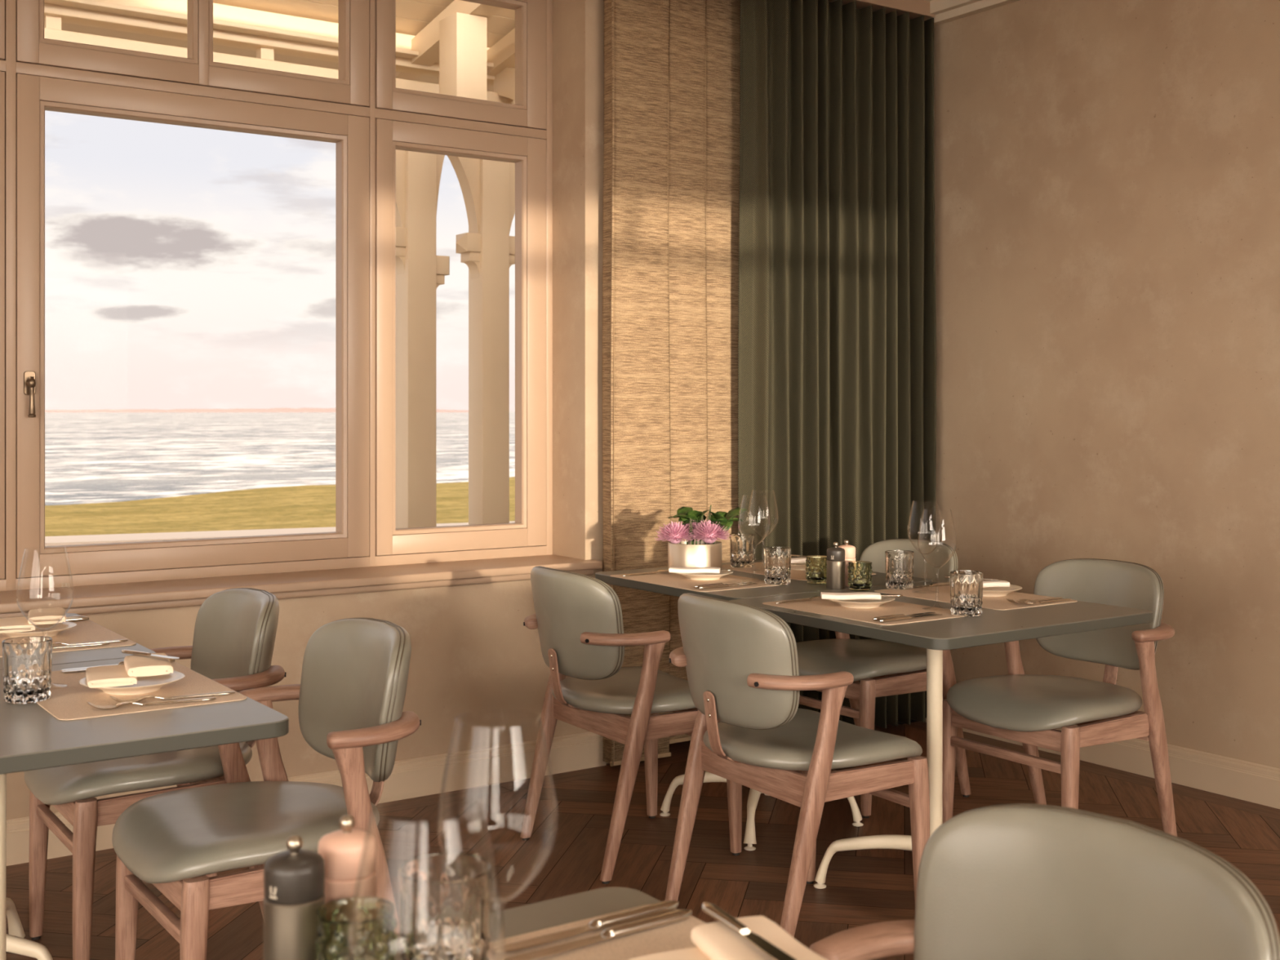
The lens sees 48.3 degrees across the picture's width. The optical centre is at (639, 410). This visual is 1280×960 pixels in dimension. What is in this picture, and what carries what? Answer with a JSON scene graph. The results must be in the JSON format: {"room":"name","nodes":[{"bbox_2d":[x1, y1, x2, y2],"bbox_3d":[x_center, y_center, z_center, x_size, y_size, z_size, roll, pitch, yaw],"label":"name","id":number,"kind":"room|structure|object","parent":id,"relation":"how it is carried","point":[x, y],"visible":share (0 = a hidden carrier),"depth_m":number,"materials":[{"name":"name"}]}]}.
{"room":"restaurant dining room","nodes":[
{"label":"restaurant dining room","id":0,"kind":"room"},
{"bbox_2d":[6,0,608,819],"bbox_3d":[-2.009,-0.185,3.991,7.210,2.870,0.387,0,0,-35],"label":"wall","id":1,"kind":"structure","parent":0,"point":[474,662],"depth_m":4.86,"materials":[{"name":"paint"}]},
{"bbox_2d":[0,0,552,591],"bbox_3d":[-1.558,-0.510,4.365,2.976,2.080,0.160,0,0,-35],"label":"window","id":2,"kind":"structure","parent":1,"relation":"in","point":[362,111],"depth_m":4.73,"materials":[{"name":"paint"}]},
{"bbox_2d":[0,554,602,617],"bbox_3d":[-1.466,0.548,4.236,3.042,0.052,0.298,0,0,-35],"label":"window sill","id":3,"kind":"structure","parent":1,"relation":"attached to","point":[146,595],"depth_m":4.41,"materials":[{"name":"paint"}]},
{"bbox_2d":[6,731,606,866],"bbox_3d":[-2.495,1.189,3.411,5.752,0.122,0.018,0,0,-35],"label":"baseboard","id":4,"kind":"structure","parent":1,"relation":"attached to","point":[411,778],"depth_m":4.69,"materials":[{"name":"paint"}]},
{"bbox_2d":[5,719,1279,959],"bbox_3d":[-0.057,1.310,1.150,7.210,0.120,6.960,0,0,-35],"label":"floor","id":5,"kind":"structure","parent":0,"point":[865,886],"depth_m":4.09,"materials":[{"name":"brown wood"}]},
{"bbox_2d":[0,613,155,959],"bbox_3d":[-1.515,0.877,3.058,0.750,0.745,0.748,0,0,-35],"label":"pedestal table","id":6,"kind":"object","parent":5,"relation":"on","point":[16,944],"visible":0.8,"depth_m":3.00,"materials":[{"name":"grey"}]},
{"bbox_2d":[0,619,136,657],"bbox_3d":[-1.345,0.504,3.183,0.316,0.002,0.470,0,0,-35],"label":"placemat","id":7,"kind":"object","parent":6,"relation":"on","point":[85,631],"visible":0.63,"depth_m":3.17,"materials":[{"name":"leather"}]},
{"bbox_2d":[0,621,76,638],"bbox_3d":[-1.357,0.492,3.193,0.180,0.021,0.180,0,0,-35],"label":"plate","id":8,"kind":"object","parent":7,"relation":"on","point":[57,628],"visible":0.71,"depth_m":3.19,"materials":[{"name":"beige ceramic"}]},
{"bbox_2d":[0,607,66,632],"bbox_3d":[-1.364,0.468,3.196,0.145,0.031,0.148,0,0,-23],"label":"folded napkin","id":9,"kind":"object","parent":8,"relation":"on","point":[55,615],"visible":1,"depth_m":3.15,"materials":[{"name":"beige fabric"}]},
{"bbox_2d":[66,616,88,622],"bbox_3d":[-1.411,0.498,3.367,0.214,0.009,0.016,0,0,-35],"label":"table knife","id":10,"kind":"object","parent":7,"relation":"on","point":[74,619],"visible":0.31,"depth_m":3.41,"materials":[{"name":"silver metal"}]},
{"bbox_2d":[52,642,109,648],"bbox_3d":[-1.227,0.498,3.021,0.199,0.010,0.040,0,0,-32],"label":"table knife","id":11,"kind":"object","parent":7,"relation":"on","point":[101,643],"visible":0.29,"depth_m":3.04,"materials":[{"name":"silver metal"}]},
{"bbox_2d":[52,639,128,645],"bbox_3d":[-1.209,0.496,3.064,0.209,0.014,0.024,0,0,-32],"label":"fork","id":12,"kind":"object","parent":7,"relation":"on","point":[117,640],"visible":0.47,"depth_m":3.08,"materials":[{"name":"silver metal"}]},
{"bbox_2d":[0,657,288,959],"bbox_3d":[-1.100,0.877,2.426,0.780,0.745,0.755,0,0,-35],"label":"pedestal table","id":13,"kind":"object","parent":5,"relation":"on","point":[31,738],"visible":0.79,"depth_m":2.28,"materials":[{"name":"wood"}]},
{"bbox_2d":[1,635,52,703],"bbox_3d":[-1.070,0.452,2.492,0.081,0.106,0.081,0,0,20],"label":"tumbler","id":14,"kind":"object","parent":13,"relation":"on","point":[27,661],"visible":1,"depth_m":2.46,"materials":[{"name":"clear glass"}]},
{"bbox_2d":[35,662,246,720],"bbox_3d":[-0.945,0.504,2.602,0.316,0.002,0.470,0,0,-35],"label":"placemat","id":15,"kind":"object","parent":13,"relation":"on","point":[68,701],"visible":0.55,"depth_m":2.51,"materials":[{"name":"beige leather"}]},
{"bbox_2d":[17,555,74,684],"bbox_3d":[-1.083,0.377,2.601,0.097,0.256,0.097,0,0,25],"label":"wine glass","id":16,"kind":"object","parent":15,"relation":"on","point":[23,556],"visible":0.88,"depth_m":2.62,"materials":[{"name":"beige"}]},
{"bbox_2d":[17,555,74,629],"bbox_3d":[-1.084,0.323,2.601,0.097,0.148,0.097,0,0,-34],"label":"bowl","id":17,"kind":"object","parent":16,"relation":"on","point":[23,556],"depth_m":2.62,"materials":[{"name":"clear glass"}]},
{"bbox_2d":[60,661,124,671],"bbox_3d":[-1.028,0.498,2.809,0.214,0.009,0.016,0,0,-35],"label":"table knife","id":18,"kind":"object","parent":15,"relation":"on","point":[121,662],"visible":0.23,"depth_m":2.77,"materials":[{"name":"silver metal"}]},
{"bbox_2d":[61,658,174,672],"bbox_3d":[-1.018,0.498,2.791,0.214,0.009,0.016,0,0,-33],"label":"table knife","id":19,"kind":"object","parent":15,"relation":"on","point":[171,660],"visible":0.12,"depth_m":2.75,"materials":[{"name":"silver metal"}]},
{"bbox_2d":[79,671,184,694],"bbox_3d":[-0.916,0.492,2.576,0.180,0.021,0.180,0,0,-35],"label":"plate","id":20,"kind":"object","parent":15,"relation":"on","point":[147,684],"visible":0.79,"depth_m":2.56,"materials":[{"name":"beige ceramic"}]},
{"bbox_2d":[85,653,173,688],"bbox_3d":[-0.924,0.468,2.580,0.145,0.031,0.148,0,0,-23],"label":"folded napkin","id":21,"kind":"object","parent":20,"relation":"on","point":[134,666],"visible":0.99,"depth_m":2.54,"materials":[{"name":"beige fabric"}]},
{"bbox_2d":[121,649,179,659],"bbox_3d":[-0.902,0.448,2.624,0.155,0.006,0.015,0,0,31],"label":"butter knife","id":22,"kind":"object","parent":21,"relation":"on","point":[126,651],"visible":1,"depth_m":2.63,"materials":[{"name":"silver metal"}]},
{"bbox_2d":[87,697,215,709],"bbox_3d":[-0.833,0.496,2.439,0.209,0.014,0.024,0,0,-27],"label":"fork","id":23,"kind":"object","parent":15,"relation":"on","point":[116,705],"visible":1,"depth_m":2.44,"materials":[{"name":"silver metal"}]},
{"bbox_2d":[109,691,235,702],"bbox_3d":[-0.813,0.496,2.490,0.209,0.014,0.024,0,0,-28],"label":"fork","id":24,"kind":"object","parent":15,"relation":"on","point":[137,700],"visible":0.96,"depth_m":2.49,"materials":[{"name":"silver metal"}]},
{"bbox_2d":[24,587,286,959],"bbox_3d":[-1.124,0.843,3.328,0.544,0.813,0.548,0,0,-35],"label":"armchair","id":25,"kind":"object","parent":5,"relation":"on","point":[235,629],"visible":0.59,"depth_m":3.19,"materials":[{"name":"grey leather"}]},
{"bbox_2d":[111,617,421,959],"bbox_3d":[-0.732,0.843,2.817,0.544,0.813,0.548,0,0,-35],"label":"armchair","id":26,"kind":"object","parent":5,"relation":"on","point":[350,693],"visible":0.95,"depth_m":2.76,"materials":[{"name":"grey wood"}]},
{"bbox_2d":[394,887,662,959],"bbox_3d":[-0.118,0.877,0.987,0.780,0.745,0.780,0,0,-35],"label":"pedestal table","id":27,"kind":"object","parent":5,"relation":"on","point":[517,921],"visible":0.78,"depth_m":1.44,"materials":[{"name":"stone"}]},
{"bbox_2d":[262,835,325,959],"bbox_3d":[-0.303,0.439,1.254,0.054,0.132,0.054,0,0,29],"label":"mill","id":28,"kind":"object","parent":27,"relation":"on","point":[294,878],"visible":0.98,"depth_m":1.23,"materials":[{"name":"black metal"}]},
{"bbox_2d":[318,814,376,903],"bbox_3d":[-0.270,0.439,1.317,0.054,0.132,0.054,0,0,-35],"label":"mill","id":29,"kind":"object","parent":27,"relation":"on","point":[341,851],"visible":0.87,"depth_m":1.30,"materials":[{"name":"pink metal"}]},
{"bbox_2d":[315,896,397,959],"bbox_3d":[-0.243,0.466,1.223,0.069,0.078,0.068,0,0,-38],"label":"candle holder","id":30,"kind":"object","parent":27,"relation":"on","point":[374,923],"visible":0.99,"depth_m":1.20,"materials":[{"name":"green glass"}]},
{"bbox_2d":[348,804,505,959],"bbox_3d":[-0.134,0.377,0.899,0.097,0.256,0.097,0,0,-15],"label":"wine glass","id":31,"kind":"object","parent":27,"relation":"on","point":[349,931],"visible":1,"depth_m":0.89,"materials":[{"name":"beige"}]},
{"bbox_2d":[487,904,706,959],"bbox_3d":[0.031,0.504,1.171,0.318,0.002,0.495,0,0,-35],"label":"placemat","id":32,"kind":"object","parent":27,"relation":"on","point":[676,935],"visible":0.33,"depth_m":1.35,"materials":[{"name":"beige leather"}]},
{"bbox_2d":[398,852,491,959],"bbox_3d":[-0.171,0.452,1.251,0.081,0.106,0.081,0,0,20],"label":"tumbler","id":33,"kind":"object","parent":32,"relation":"on","point":[441,918],"visible":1,"depth_m":1.22,"materials":[{"name":"clear glass"}]},
{"bbox_2d":[437,716,558,931],"bbox_3d":[-0.115,0.377,1.158,0.097,0.256,0.097,0,0,-15],"label":"wine glass","id":34,"kind":"object","parent":32,"relation":"on","point":[539,717],"visible":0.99,"depth_m":1.16,"materials":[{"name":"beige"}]},
{"bbox_2d":[493,900,678,953],"bbox_3d":[-0.048,0.498,1.380,0.214,0.009,0.016,0,0,-36],"label":"table knife","id":35,"kind":"object","parent":32,"relation":"on","point":[643,912],"visible":1,"depth_m":1.39,"materials":[{"name":"silver metal"}]},
{"bbox_2d":[504,909,692,959],"bbox_3d":[-0.035,0.498,1.355,0.214,0.009,0.016,0,0,-36],"label":"table knife","id":36,"kind":"object","parent":32,"relation":"on","point":[660,920],"visible":1,"depth_m":1.36,"materials":[{"name":"silver metal"}]},
{"bbox_3d":[0.087,0.493,1.188,0.180,0.021,0.180,0,0,-34],"label":"plate","id":37,"kind":"object","parent":32,"relation":"on","visible":0},
{"bbox_2d":[628,915,826,959],"bbox_3d":[0.078,0.468,1.190,0.145,0.031,0.148,0,0,-23],"label":"folded napkin","id":38,"kind":"object","parent":37,"relation":"on","point":[715,940],"visible":0.89,"depth_m":1.23,"materials":[{"name":"beige fabric"}]},
{"bbox_2d":[702,902,795,959],"bbox_3d":[0.090,0.448,1.225,0.015,0.006,0.155,0,0,-26],"label":"butter knife","id":39,"kind":"object","parent":38,"relation":"on","point":[768,948],"visible":1,"depth_m":1.23,"materials":[{"name":"silver metal"}]},
{"bbox_2d":[520,565,742,884],"bbox_3d":[-0.034,0.843,4.084,0.545,0.813,0.548,0,0,-33],"label":"armchair","id":40,"kind":"object","parent":5,"relation":"on","point":[578,618],"visible":0.93,"depth_m":3.90,"materials":[{"name":"grey leather"}]},
{"bbox_2d":[595,559,932,850],"bbox_3d":[0.367,0.877,4.361,0.750,0.745,0.748,0,0,-35],"label":"pedestal table","id":41,"kind":"object","parent":5,"relation":"on","point":[796,586],"visible":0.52,"depth_m":4.17,"materials":[{"name":"wood"}]},
{"bbox_2d":[609,571,779,591],"bbox_3d":[0.167,0.504,4.259,0.320,0.002,0.480,0,0,-35],"label":"placemat","id":42,"kind":"object","parent":41,"relation":"on","point":[668,579],"visible":0.77,"depth_m":4.22,"materials":[{"name":"leather"}]},
{"bbox_2d":[622,569,668,576],"bbox_3d":[0.027,0.498,4.393,0.199,0.010,0.040,0,0,-37],"label":"fork","id":43,"kind":"object","parent":42,"relation":"on","point":[658,571],"visible":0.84,"depth_m":4.38,"materials":[{"name":"silver metal"}]},
{"bbox_2d":[676,571,733,580],"bbox_3d":[0.190,0.492,4.287,0.180,0.021,0.180,0,0,-35],"label":"plate","id":44,"kind":"object","parent":42,"relation":"on","point":[697,576],"visible":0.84,"depth_m":4.24,"materials":[{"name":"beige ceramic"}]},
{"bbox_2d":[668,566,720,573],"bbox_3d":[0.163,0.475,4.257,0.150,0.017,0.047,0,0,7],"label":"rolled napkin","id":45,"kind":"object","parent":44,"relation":"on","point":[672,569],"visible":1,"depth_m":4.24,"materials":[{"name":"beige"}]},
{"bbox_2d":[693,582,752,588],"bbox_3d":[0.240,0.498,4.105,0.214,0.009,0.016,0,0,-36],"label":"table knife","id":46,"kind":"object","parent":42,"relation":"on","point":[697,586],"visible":0.73,"depth_m":4.08,"materials":[{"name":"silver metal"}]},
{"bbox_2d":[698,582,757,589],"bbox_3d":[0.252,0.498,4.079,0.214,0.009,0.016,0,0,-36],"label":"table knife","id":47,"kind":"object","parent":42,"relation":"on","point":[714,586],"visible":1,"depth_m":4.05,"materials":[{"name":"silver metal"}]},
{"bbox_2d":[667,539,721,569],"bbox_3d":[0.174,0.460,4.514,0.171,0.090,0.171,0,0,-35],"label":"flower pot","id":48,"kind":"object","parent":41,"relation":"on","point":[681,554],"visible":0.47,"depth_m":4.44,"materials":[{"name":"silver metal"}]},
{"bbox_2d":[654,520,694,543],"bbox_3d":[0.108,0.418,4.525,0.122,0.138,0.125,0,0,-19],"label":"chrysanthemum","id":49,"kind":"object","parent":48,"relation":"in","point":[674,533],"visible":0.99,"depth_m":4.50,"materials":[{"name":"pink plant"}]},
{"bbox_2d":[667,506,698,544],"bbox_3d":[0.144,0.397,4.563,0.090,0.177,0.085,0,0,-35],"label":"leafy sprig","id":50,"kind":"object","parent":48,"relation":"in","point":[683,509],"visible":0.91,"depth_m":4.55,"materials":[{"name":"green plant"}]},
{"bbox_2d":[688,518,693,544],"bbox_3d":[0.162,0.407,4.517,0.017,0.136,0.017,0,0,19],"label":"sprig","id":51,"kind":"object","parent":48,"relation":"in","point":[690,522],"visible":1,"depth_m":4.51,"materials":[{"name":"green plant"}]},
{"bbox_2d":[675,510,708,544],"bbox_3d":[0.174,0.400,4.569,0.093,0.170,0.137,0,0,33],"label":"leafy sprig","id":52,"kind":"object","parent":48,"relation":"in","point":[698,513],"visible":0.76,"depth_m":4.55,"materials":[{"name":"green plant"}]},
{"bbox_2d":[682,520,702,544],"bbox_3d":[0.168,0.410,4.572,0.092,0.125,0.098,0,0,-35],"label":"chrysanthemum","id":53,"kind":"object","parent":48,"relation":"in","point":[693,523],"visible":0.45,"depth_m":4.55,"materials":[{"name":"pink plant"}]},
{"bbox_2d":[704,505,711,544],"bbox_3d":[0.214,0.388,4.536,0.034,0.176,0.017,0,0,-35],"label":"sprig","id":54,"kind":"object","parent":48,"relation":"in","point":[710,508],"visible":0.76,"depth_m":4.54,"materials":[{"name":"green plant"}]},
{"bbox_2d":[687,519,731,544],"bbox_3d":[0.220,0.413,4.511,0.139,0.140,0.138,0,0,-35],"label":"chrysanthemum","id":55,"kind":"object","parent":48,"relation":"in","point":[708,532],"visible":0.99,"depth_m":4.49,"materials":[{"name":"pink plant"}]},
{"bbox_2d":[709,506,746,544],"bbox_3d":[0.265,0.397,4.546,0.131,0.177,0.105,0,0,-35],"label":"leafy sprig","id":56,"kind":"object","parent":48,"relation":"in","point":[726,519],"visible":0.88,"depth_m":4.55,"materials":[{"name":"green plant"}]},
{"bbox_2d":[763,546,791,585],"bbox_3d":[0.401,0.452,4.166,0.081,0.106,0.081,0,0,20],"label":"tumbler","id":57,"kind":"object","parent":41,"relation":"on","point":[777,559],"visible":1,"depth_m":4.13,"materials":[{"name":"clear glass"}]},
{"bbox_2d":[721,561,875,580],"bbox_3d":[0.479,0.504,4.516,0.305,0.002,0.470,0,0,-35],"label":"placemat","id":58,"kind":"object","parent":41,"relation":"on","point":[797,575],"visible":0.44,"depth_m":4.48,"materials":[{"name":"leather"}]},
{"bbox_2d":[729,533,754,567],"bbox_3d":[0.330,0.452,4.613,0.081,0.106,0.081,0,0,33],"label":"tumbler","id":59,"kind":"object","parent":58,"relation":"on","point":[741,551],"visible":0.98,"depth_m":4.58,"materials":[{"name":"clear glass"}]},
{"bbox_2d":[791,562,806,570],"bbox_3d":[0.526,0.492,4.548,0.180,0.021,0.180,0,0,-35],"label":"plate","id":60,"kind":"object","parent":58,"relation":"on","point":[801,566],"visible":0.33,"depth_m":4.50,"materials":[{"name":"beige ceramic"}]},
{"bbox_2d":[791,556,806,563],"bbox_3d":[0.500,0.475,4.543,0.150,0.017,0.047,0,0,-7],"label":"rolled napkin","id":61,"kind":"object","parent":60,"relation":"on","point":[793,560],"visible":0.29,"depth_m":4.52,"materials":[{"name":"beige"}]},
{"bbox_2d":[805,555,826,584],"bbox_3d":[0.519,0.466,4.179,0.068,0.078,0.069,0,0,-28],"label":"candle holder","id":62,"kind":"object","parent":41,"relation":"on","point":[816,565],"visible":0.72,"depth_m":4.15,"materials":[{"name":"green glass"}]},
{"bbox_2d":[826,542,845,589],"bbox_3d":[0.558,0.439,4.068,0.054,0.132,0.054,0,0,29],"label":"mill","id":63,"kind":"object","parent":41,"relation":"on","point":[835,575],"visible":1,"depth_m":4.05,"materials":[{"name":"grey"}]},
{"bbox_2d":[838,539,855,586],"bbox_3d":[0.599,0.439,4.139,0.054,0.132,0.054,0,0,-35],"label":"mill","id":64,"kind":"object","parent":41,"relation":"on","point":[850,550],"visible":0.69,"depth_m":4.11,"materials":[{"name":"beige paint"}]},
{"bbox_2d":[664,592,929,937],"bbox_3d":[0.372,0.843,3.479,0.544,0.813,0.548,0,0,-32],"label":"armchair","id":65,"kind":"object","parent":5,"relation":"on","point":[740,660],"visible":0.98,"depth_m":3.31,"materials":[{"name":"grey leather"}]},
{"bbox_2d":[795,538,970,817],"bbox_3d":[0.756,0.843,4.693,0.544,0.813,0.548,0,0,-35],"label":"armchair","id":66,"kind":"object","parent":5,"relation":"on","point":[896,668],"visible":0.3,"depth_m":4.58,"materials":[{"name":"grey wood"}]},
{"bbox_2d":[729,581,1152,888],"bbox_3d":[0.763,0.877,3.696,0.780,0.745,0.783,0,0,-35],"label":"pedestal table","id":67,"kind":"object","parent":5,"relation":"on","point":[993,626],"visible":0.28,"depth_m":3.56,"materials":[{"name":"wood"}]},
{"bbox_2d":[847,560,872,591],"bbox_3d":[0.621,0.466,4.026,0.068,0.078,0.069,0,0,12],"label":"candle holder","id":68,"kind":"object","parent":67,"relation":"on","point":[860,572],"visible":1,"depth_m":4.00,"materials":[{"name":"green glass"}]},
{"bbox_2d":[762,597,964,625],"bbox_3d":[0.577,0.504,3.636,0.320,0.002,0.470,0,0,-35],"label":"placemat","id":69,"kind":"object","parent":67,"relation":"on","point":[816,605],"visible":0.65,"depth_m":3.60,"materials":[{"name":"beige leather"}]},
{"bbox_2d":[775,595,821,604],"bbox_3d":[0.437,0.496,3.778,0.209,0.014,0.024,0,0,-37],"label":"fork","id":70,"kind":"object","parent":69,"relation":"on","point":[812,597],"visible":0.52,"depth_m":3.75,"materials":[{"name":"silver metal"}]},
{"bbox_2d":[827,596,895,608],"bbox_3d":[0.568,0.492,3.685,0.180,0.021,0.180,0,0,-35],"label":"plate","id":71,"kind":"object","parent":69,"relation":"on","point":[856,603],"visible":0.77,"depth_m":3.64,"materials":[{"name":"beige ceramic"}]},
{"bbox_2d":[820,591,880,599],"bbox_3d":[0.541,0.475,3.663,0.150,0.017,0.047,0,0,4],"label":"rolled napkin","id":72,"kind":"object","parent":71,"relation":"on","point":[860,595],"visible":1,"depth_m":3.64,"materials":[{"name":"beige"}]},
{"bbox_2d":[880,594,902,596],"bbox_3d":[0.604,0.479,3.698,0.155,0.006,0.015,0,0,-5],"label":"butter knife","id":73,"kind":"object","parent":71,"relation":"on","point":[882,595],"visible":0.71,"depth_m":3.69,"materials":[{"name":"silver metal"}]},
{"bbox_2d":[873,612,935,621],"bbox_3d":[0.644,0.498,3.477,0.214,0.009,0.016,0,0,-36],"label":"table knife","id":74,"kind":"object","parent":69,"relation":"on","point":[877,619],"visible":0.68,"depth_m":3.45,"materials":[{"name":"silver metal"}]},
{"bbox_2d":[879,613,942,622],"bbox_3d":[0.655,0.498,3.449,0.214,0.009,0.016,0,0,-36],"label":"table knife","id":75,"kind":"object","parent":69,"relation":"on","point":[905,617],"visible":1,"depth_m":3.42,"materials":[{"name":"silver metal"}]},
{"bbox_2d":[917,514,955,608],"bbox_3d":[0.754,0.377,3.625,0.097,0.256,0.097,0,0,4],"label":"wine glass","id":76,"kind":"object","parent":69,"relation":"on","point":[952,514],"visible":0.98,"depth_m":3.64,"materials":[{"name":"clear"}]},
{"bbox_2d":[949,570,982,617],"bbox_3d":[0.808,0.452,3.534,0.081,0.106,0.081,0,0,20],"label":"tumbler","id":77,"kind":"object","parent":69,"relation":"on","point":[966,586],"visible":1,"depth_m":3.50,"materials":[{"name":"clear glass"}]},
{"bbox_2d":[884,550,914,589],"bbox_3d":[0.737,0.452,4.056,0.081,0.106,0.081,0,0,20],"label":"tumbler","id":78,"kind":"object","parent":67,"relation":"on","point":[899,564],"visible":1,"depth_m":4.02,"materials":[{"name":"clear glass"}]},
{"bbox_2d":[874,585,1077,610],"bbox_3d":[0.907,0.504,3.888,0.310,0.002,0.470,0,0,-35],"label":"placemat","id":79,"kind":"object","parent":67,"relation":"on","point":[1001,602],"visible":0.71,"depth_m":3.85,"materials":[{"name":"beige leather"}]},
{"bbox_2d":[902,582,950,589],"bbox_3d":[0.829,0.498,4.073,0.214,0.009,0.016,0,0,-35],"label":"table knife","id":80,"kind":"object","parent":79,"relation":"on","point":[944,584],"visible":0.8,"depth_m":4.08,"materials":[{"name":"silver metal"}]},
{"bbox_2d":[982,584,1022,596],"bbox_3d":[0.956,0.492,3.915,0.180,0.021,0.180,0,0,-35],"label":"plate","id":81,"kind":"object","parent":79,"relation":"on","point":[988,591],"visible":0.54,"depth_m":3.87,"materials":[{"name":"beige ceramic"}]},
{"bbox_2d":[982,580,1009,587],"bbox_3d":[0.933,0.475,3.913,0.150,0.017,0.047,0,0,-7],"label":"rolled napkin","id":82,"kind":"object","parent":81,"relation":"on","point":[986,584],"visible":0.47,"depth_m":3.90,"materials":[{"name":"beige"}]},
{"bbox_2d":[944,575,1000,580],"bbox_3d":[0.918,0.462,3.944,0.155,0.006,0.015,0,0,27],"label":"butter knife","id":83,"kind":"object","parent":82,"relation":"on","point":[946,576],"visible":0.23,"depth_m":3.92,"materials":[{"name":"silver metal"}]},
{"bbox_2d":[1006,596,1062,603],"bbox_3d":[1.045,0.496,3.766,0.209,0.014,0.024,0,0,-35],"label":"fork","id":84,"kind":"object","parent":79,"relation":"on","point":[1057,597],"visible":0.84,"depth_m":3.76,"materials":[{"name":"silver metal"}]},
{"bbox_2d":[1016,598,1071,604],"bbox_3d":[1.062,0.496,3.738,0.209,0.014,0.024,0,0,-36],"label":"fork","id":85,"kind":"object","parent":79,"relation":"on","point":[1031,602],"visible":1,"depth_m":3.72,"materials":[{"name":"silver metal"}]},
{"bbox_2d":[808,803,1279,959],"bbox_3d":[0.314,0.843,1.374,0.544,0.813,0.548,0,0,-35],"label":"armchair","id":86,"kind":"object","parent":5,"relation":"on","point":[1011,881],"visible":0.99,"depth_m":1.53,"materials":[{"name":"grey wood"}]},
{"bbox_2d":[942,558,1177,836],"bbox_3d":[1.182,0.843,4.033,0.544,0.813,0.548,0,0,-35],"label":"armchair","id":87,"kind":"object","parent":5,"relation":"on","point":[1028,709],"visible":0.8,"depth_m":3.97,"materials":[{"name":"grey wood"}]},
{"bbox_2d":[933,0,1279,768],"bbox_3d":[3.078,-0.125,3.220,0.300,2.990,7.420,0,0,-35],"label":"wall","id":88,"kind":"structure","parent":0,"point":[1107,172],"depth_m":4.96,"materials":[{"name":"paint"}]},
{"bbox_2d":[924,0,1020,26],"bbox_3d":[2.886,-1.580,3.172,0.070,0.080,6.960,0,0,-35],"label":"trim","id":89,"kind":"structure","parent":88,"relation":"attached to","point":[944,11],"depth_m":5.55,"materials":[{"name":"beige paint"}]},
{"bbox_2d":[925,718,1279,808],"bbox_3d":[2.907,1.189,3.187,0.018,0.122,6.960,0,0,-35],"label":"baseboard","id":90,"kind":"structure","parent":88,"relation":"attached to","point":[1248,781],"depth_m":4.72,"materials":[{"name":"paint"}]},
{"bbox_3d":[-0.010,-1.720,1.127,7.760,0.200,7.370,0,0,-34],"label":"ceiling","id":91,"kind":"structure","parent":0,"visible":0},
{"bbox_2d":[828,0,935,20],"bbox_3d":[0.529,-1.589,5.339,1.480,0.059,0.200,0,0,-35],"label":"rail","id":92,"kind":"object","parent":91,"relation":"attached to","point":[916,8],"visible":0.24,"depth_m":5.56,"materials":[{"name":"paint"}]},
{"bbox_2d":[602,0,671,766],"bbox_3d":[-0.013,-0.160,5.039,0.263,2.781,0.080,0,0,-35],"label":"blind panel","id":93,"kind":"object","parent":92,"relation":"hanging from","point":[637,460],"visible":0.86,"depth_m":5.00,"materials":[{"name":"beige wicker"}]},
{"bbox_2d":[666,0,707,743],"bbox_3d":[0.168,-0.179,5.151,0.195,2.741,0.017,0,0,-37],"label":"blind panel","id":94,"kind":"object","parent":92,"relation":"hanging from","point":[686,191],"visible":0.77,"depth_m":5.15,"materials":[{"name":"beige wicker"}]},
{"bbox_2d":[704,0,740,562],"bbox_3d":[0.319,-0.179,5.275,0.226,2.741,0.017,0,0,-37],"label":"blind panel","id":95,"kind":"object","parent":92,"relation":"hanging from","point":[722,55],"visible":0.44,"depth_m":5.26,"materials":[{"name":"beige wicker"}]},
{"bbox_2d":[737,0,936,728],"bbox_3d":[0.792,-0.165,5.431,0.946,2.770,0.129,0,0,-32],"label":"pleated curtain","id":96,"kind":"object","parent":92,"relation":"hanging from","point":[837,308],"visible":0.73,"depth_m":5.39,"materials":[{"name":"green fabric"}]},
{"label":"outside","id":97,"kind":"structure","parent":0,"visible":0},
{"bbox_2d":[44,476,515,536],"bbox_3d":[0.212,4.730,43.829,90.000,5.040,50.000,0,0,-35],"label":"lawn","id":98,"kind":"structure","parent":97,"point":[308,506],"depth_m":32.78,"materials":[{"name":"green plant"}]},
{"bbox_2d":[44,520,515,546],"bbox_3d":[-2.001,1.720,12.099,17.809,1.460,0.620,0,0,-24],"label":"wall","id":99,"kind":"structure","parent":98,"relation":"on","point":[113,538],"depth_m":11.30,"materials":[{"name":"stone"}]},
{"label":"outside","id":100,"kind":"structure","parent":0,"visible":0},
{"bbox_2d":[44,411,515,505],"bbox_3d":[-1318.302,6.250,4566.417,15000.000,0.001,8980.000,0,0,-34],"label":"sea","id":101,"kind":"structure","parent":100,"point":[91,457],"depth_m":205.49,"materials":[{"name":"liquid"}]},
{"bbox_2d":[44,407,468,412],"bbox_3d":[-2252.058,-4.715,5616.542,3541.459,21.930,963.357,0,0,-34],"label":"island","id":102,"kind":"object","parent":101,"relation":"on","point":[236,410],"visible":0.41,"depth_m":5952.76,"materials":[{"name":"grey"}]},
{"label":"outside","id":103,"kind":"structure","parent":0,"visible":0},
{"bbox_3d":[0.763,1.700,10.365,37.000,0.200,6.980,0,0,-34],"label":"terrace","id":104,"kind":"object","parent":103,"visible":0},
{"bbox_2d":[44,0,515,528],"bbox_3d":[-1.614,-0.280,5.880,14.000,3.760,2.280,0,0,-35],"label":"veranda","id":105,"kind":"object","parent":104,"relation":"on","point":[460,48],"visible":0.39,"depth_m":6.72,"materials":[{"name":"paint"}]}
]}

